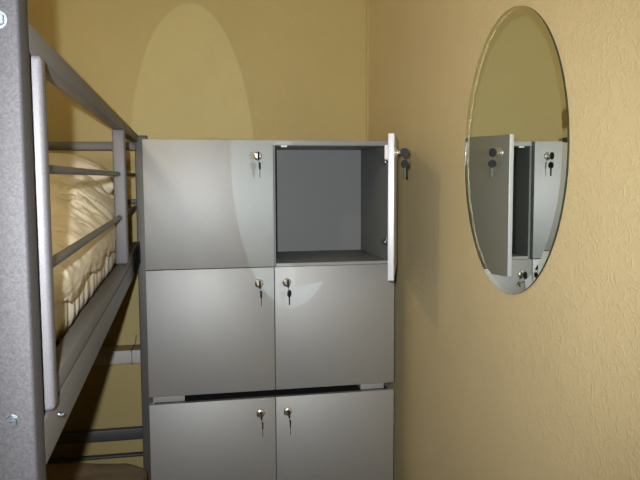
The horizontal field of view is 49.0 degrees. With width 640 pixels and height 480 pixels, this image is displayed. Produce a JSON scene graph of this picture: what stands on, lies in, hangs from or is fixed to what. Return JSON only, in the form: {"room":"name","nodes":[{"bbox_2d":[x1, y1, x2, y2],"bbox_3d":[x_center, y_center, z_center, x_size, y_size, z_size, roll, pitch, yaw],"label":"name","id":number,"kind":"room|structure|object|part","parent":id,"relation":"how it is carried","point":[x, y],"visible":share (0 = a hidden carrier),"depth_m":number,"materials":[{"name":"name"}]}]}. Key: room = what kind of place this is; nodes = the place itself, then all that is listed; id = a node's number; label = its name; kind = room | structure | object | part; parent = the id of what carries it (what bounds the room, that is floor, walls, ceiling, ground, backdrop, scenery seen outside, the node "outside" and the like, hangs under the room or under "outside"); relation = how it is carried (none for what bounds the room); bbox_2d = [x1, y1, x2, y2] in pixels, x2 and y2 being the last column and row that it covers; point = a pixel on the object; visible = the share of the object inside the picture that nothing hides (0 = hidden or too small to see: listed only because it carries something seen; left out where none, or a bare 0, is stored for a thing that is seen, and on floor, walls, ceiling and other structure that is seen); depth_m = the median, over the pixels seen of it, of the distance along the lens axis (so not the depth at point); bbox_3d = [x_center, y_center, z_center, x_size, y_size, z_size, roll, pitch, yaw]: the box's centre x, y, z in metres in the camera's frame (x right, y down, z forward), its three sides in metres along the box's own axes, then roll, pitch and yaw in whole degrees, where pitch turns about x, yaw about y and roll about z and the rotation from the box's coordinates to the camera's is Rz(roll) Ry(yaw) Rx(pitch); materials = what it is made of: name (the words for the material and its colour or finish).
{"room":"dormitory","nodes":[
{"label":"dormitory","id":0,"kind":"room"},
{"bbox_2d":[27,0,360,467],"bbox_3d":[-0.798,0.052,2.988,2.232,2.750,0.100,-1,5,-11],"label":"wall","id":1,"kind":"structure","parent":0,"point":[170,69],"depth_m":2.95,"materials":[{"name":"yellow paint"}]},
{"bbox_2d":[93,344,140,364],"bbox_3d":[-1.184,0.482,2.844,1.200,0.053,0.105,-1,5,-11],"label":"trim","id":2,"kind":"structure","parent":1,"relation":"attached to","point":[116,354],"depth_m":2.87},
{"bbox_2d":[361,0,366,140],"bbox_3d":[0.195,0.036,3.132,0.028,2.750,0.002,-1,5,-11],"label":"trim","id":3,"kind":"structure","parent":1,"relation":"attached to","point":[363,2],"depth_m":3.06,"materials":[{"name":"beige paint"}]},
{"bbox_2d":[368,0,639,479],"bbox_3d":[0.633,0.222,1.026,0.006,2.750,4.320,-1,5,-11],"label":"wall","id":4,"kind":"structure","parent":0,"point":[542,381],"depth_m":1.79,"materials":[{"name":"beige paint"}]},
{"bbox_2d":[366,0,367,140],"bbox_3d":[0.209,0.036,3.124,0.002,2.750,0.020,-1,5,-11],"label":"trim","id":5,"kind":"structure","parent":4,"relation":"attached to","point":[367,0],"depth_m":3.05,"materials":[{"name":"beige paint"}]},
{"bbox_2d":[465,6,569,293],"bbox_3d":[0.473,-0.217,1.756,0.006,0.708,0.548,-1,5,-11],"label":"wall mirror","id":6,"kind":"object","parent":4,"relation":"attached to","point":[517,138],"visible":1,"depth_m":1.71,"materials":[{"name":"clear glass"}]},
{"bbox_3d":[-0.361,1.663,0.955,2.232,0.100,4.520,-1,5,-11],"label":"floor","id":7,"kind":"structure","parent":0,"visible":0},
{"bbox_2d":[0,0,150,479],"bbox_3d":[-0.976,0.545,1.736,1.019,1.993,2.128,-1,5,-11],"label":"bunk bed","id":8,"kind":"object","parent":7,"relation":"on","point":[42,376],"visible":1,"depth_m":0.81,"materials":[{"name":"grey metal"}]},
{"bbox_3d":[-0.332,0.620,0.815,0.046,1.978,0.050,-1,5,-11],"label":"post","id":9,"kind":"part","parent":8,"relation":"part of","materials":[{"name":"grey metal"}]},
{"bbox_3d":[-0.529,-0.310,1.752,0.028,0.030,2.020,-1,5,-11],"label":"guard rail","id":10,"kind":"part","parent":8,"relation":"part of","materials":[{"name":"grey metal"}]},
{"bbox_2d":[54,251,115,339],"bbox_3d":[-0.994,0.079,1.695,0.899,0.130,1.951,-1,5,-11],"label":"mattress","id":11,"kind":"object","parent":8,"relation":"on","point":[65,312],"visible":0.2,"depth_m":1.46,"materials":[{"name":"beige fabric"}]},
{"bbox_2d":[49,153,113,195],"bbox_3d":[-1.155,-0.192,2.516,0.840,0.252,0.240,-1,5,-11],"label":"pillow","id":12,"kind":"object","parent":11,"relation":"on","point":[58,159],"visible":0.16,"depth_m":2.48,"materials":[{"name":"beige fabric"}]},
{"bbox_2d":[49,164,115,308],"bbox_3d":[-0.946,-0.063,1.587,0.872,0.293,1.692,-1,5,-11],"label":"duvet","id":13,"kind":"object","parent":11,"relation":"on","point":[80,205],"visible":0.48,"depth_m":1.74,"materials":[{"name":"beige fabric"}]},
{"bbox_3d":[-0.528,0.148,1.793,0.030,0.054,2.020,-1,5,-11],"label":"rail","id":14,"kind":"part","parent":8,"relation":"part of","materials":[{"name":"grey metal"}]},
{"bbox_3d":[-0.534,-0.170,1.791,0.012,0.012,1.987,-1,5,-11],"label":"rod","id":15,"kind":"part","parent":8,"relation":"part of","materials":[{"name":"grey paint"}]},
{"bbox_3d":[-0.534,-0.044,1.802,0.014,0.014,1.987,-1,5,-11],"label":"rod","id":16,"kind":"part","parent":8,"relation":"part of","materials":[{"name":"grey paint"}]},
{"bbox_3d":[-0.702,0.509,2.850,0.047,1.841,0.050,-1,5,-11],"label":"post","id":17,"kind":"part","parent":8,"relation":"part of","materials":[{"name":"grey metal"}]},
{"bbox_3d":[-0.980,1.082,1.794,0.919,0.153,1.982,-1,5,-11],"label":"mattress","id":18,"kind":"object","parent":8,"relation":"on","visible":0},
{"bbox_2d":[46,463,148,479],"bbox_3d":[-0.952,1.026,1.838,0.905,0.187,1.888,-1,5,-11],"label":"blanket","id":19,"kind":"object","parent":18,"relation":"on","point":[72,471],"visible":0.66,"depth_m":2.68,"materials":[{"name":"beige fabric"}]},
{"bbox_2d":[149,383,393,479],"bbox_3d":[-0.196,0.991,2.739,0.875,0.905,0.434,-1,5,-11],"label":"locker","id":20,"kind":"object","parent":7,"relation":"on","point":[338,432],"visible":0.88,"depth_m":2.51,"materials":[{"name":"silver metal"}]},
{"bbox_3d":[-0.373,0.781,2.481,0.436,0.438,0.018,-1,5,-11],"label":"door","id":21,"kind":"part","parent":20,"relation":"part of","materials":[{"name":"silver metal"}]},
{"bbox_2d":[142,133,397,402],"bbox_3d":[-0.156,0.106,2.461,0.884,0.905,0.840,-1,5,-11],"label":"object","id":22,"kind":"object","parent":20,"relation":"on","point":[320,216],"visible":0.92,"depth_m":2.46,"materials":[{"name":"silver metal"}]},
{"bbox_3d":[-0.377,-0.122,2.400,0.436,0.438,0.018,-1,5,-11],"label":"door","id":23,"kind":"part","parent":22,"relation":"part of","materials":[{"name":"silver metal"}]},
{"bbox_3d":[-0.375,0.317,2.439,0.436,0.438,0.018,-1,5,-11],"label":"door","id":24,"kind":"part","parent":22,"relation":"part of","materials":[{"name":"silver metal"}]},
{"bbox_2d":[257,152,260,177],"bbox_3d":[-0.206,-0.256,2.388,0.011,0.088,0.036,-1,5,-11],"label":"keys","id":25,"kind":"object","parent":22,"relation":"attached to","point":[259,163],"visible":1,"depth_m":2.38,"materials":[{"name":"black plastic"}]},
{"bbox_2d":[259,281,261,305],"bbox_3d":[-0.204,0.184,2.427,0.011,0.088,0.036,-1,5,-11],"label":"keys","id":26,"kind":"object","parent":22,"relation":"attached to","point":[259,281],"visible":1,"depth_m":2.41,"materials":[{"name":"black plastic"}]},
{"bbox_2d":[287,280,290,304],"bbox_3d":[-0.107,0.182,2.446,0.016,0.088,0.036,-1,5,-5],"label":"keys","id":27,"kind":"object","parent":22,"relation":"attached to","point":[289,291],"visible":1,"depth_m":2.44,"materials":[{"name":"black plastic"}]},
{"bbox_3d":[-0.242,0.058,2.865,0.841,0.845,0.005,-1,5,-11],"label":"panel","id":28,"kind":"part","parent":22,"relation":"part of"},
{"bbox_3d":[-0.204,-0.355,2.632,0.841,0.018,0.406,-1,5,-11],"label":"panel","id":29,"kind":"part","parent":22,"relation":"part of","materials":[{"name":"silver metal"}]},
{"bbox_2d":[276,250,387,263],"bbox_3d":[0.008,0.070,2.709,0.411,0.018,0.400,-1,5,-11],"label":"shelf","id":30,"kind":"object","parent":22,"relation":"attached to","point":[282,256],"depth_m":2.66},
{"bbox_3d":[0.055,0.308,2.525,0.436,0.438,0.018,-1,5,-11],"label":"door","id":31,"kind":"part","parent":22,"relation":"part of","materials":[{"name":"silver metal"}]},
{"bbox_3d":[0.218,0.066,2.754,0.017,0.881,0.406,-1,5,-11],"label":"panel","id":32,"kind":"part","parent":22,"relation":"part of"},
{"bbox_3d":[0.235,0.006,2.582,0.014,0.024,0.066,-1,5,-11],"label":"hinge arm","id":33,"kind":"part","parent":22,"relation":"part of","materials":[{"name":"silver metal"}]},
{"bbox_3d":[0.234,-0.284,2.556,0.014,0.024,0.066,-1,5,-11],"label":"hinge arm","id":34,"kind":"part","parent":22,"relation":"part of","materials":[{"name":"silver metal"}]},
{"bbox_3d":[0.240,-0.116,2.304,0.018,0.438,0.436,0,5,8],"label":"door","id":35,"kind":"part","parent":22,"relation":"part of","materials":[{"name":"silver metal"}]},
{"bbox_2d":[397,148,408,176],"bbox_3d":[0.250,-0.233,2.112,0.036,0.088,0.012,-1,5,-5],"label":"keys","id":36,"kind":"object","parent":22,"relation":"attached to","point":[404,152],"visible":1,"depth_m":2.11,"materials":[{"name":"black plastic"}]},
{"bbox_3d":[-0.201,0.548,2.713,0.841,0.018,0.406,-1,5,-11],"label":"panel","id":37,"kind":"part","parent":20,"relation":"part of","materials":[{"name":"black plastic"}]},
{"bbox_2d":[288,410,290,434],"bbox_3d":[-0.106,0.645,2.487,0.010,0.088,0.036,-1,5,-11],"label":"keys","id":38,"kind":"object","parent":20,"relation":"attached to","point":[288,410],"visible":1,"depth_m":2.48,"materials":[{"name":"black plastic"}]},
{"bbox_3d":[0.057,0.772,2.566,0.436,0.438,0.018,-1,5,-11],"label":"door","id":39,"kind":"part","parent":20,"relation":"part of","materials":[{"name":"silver metal"}]}
]}

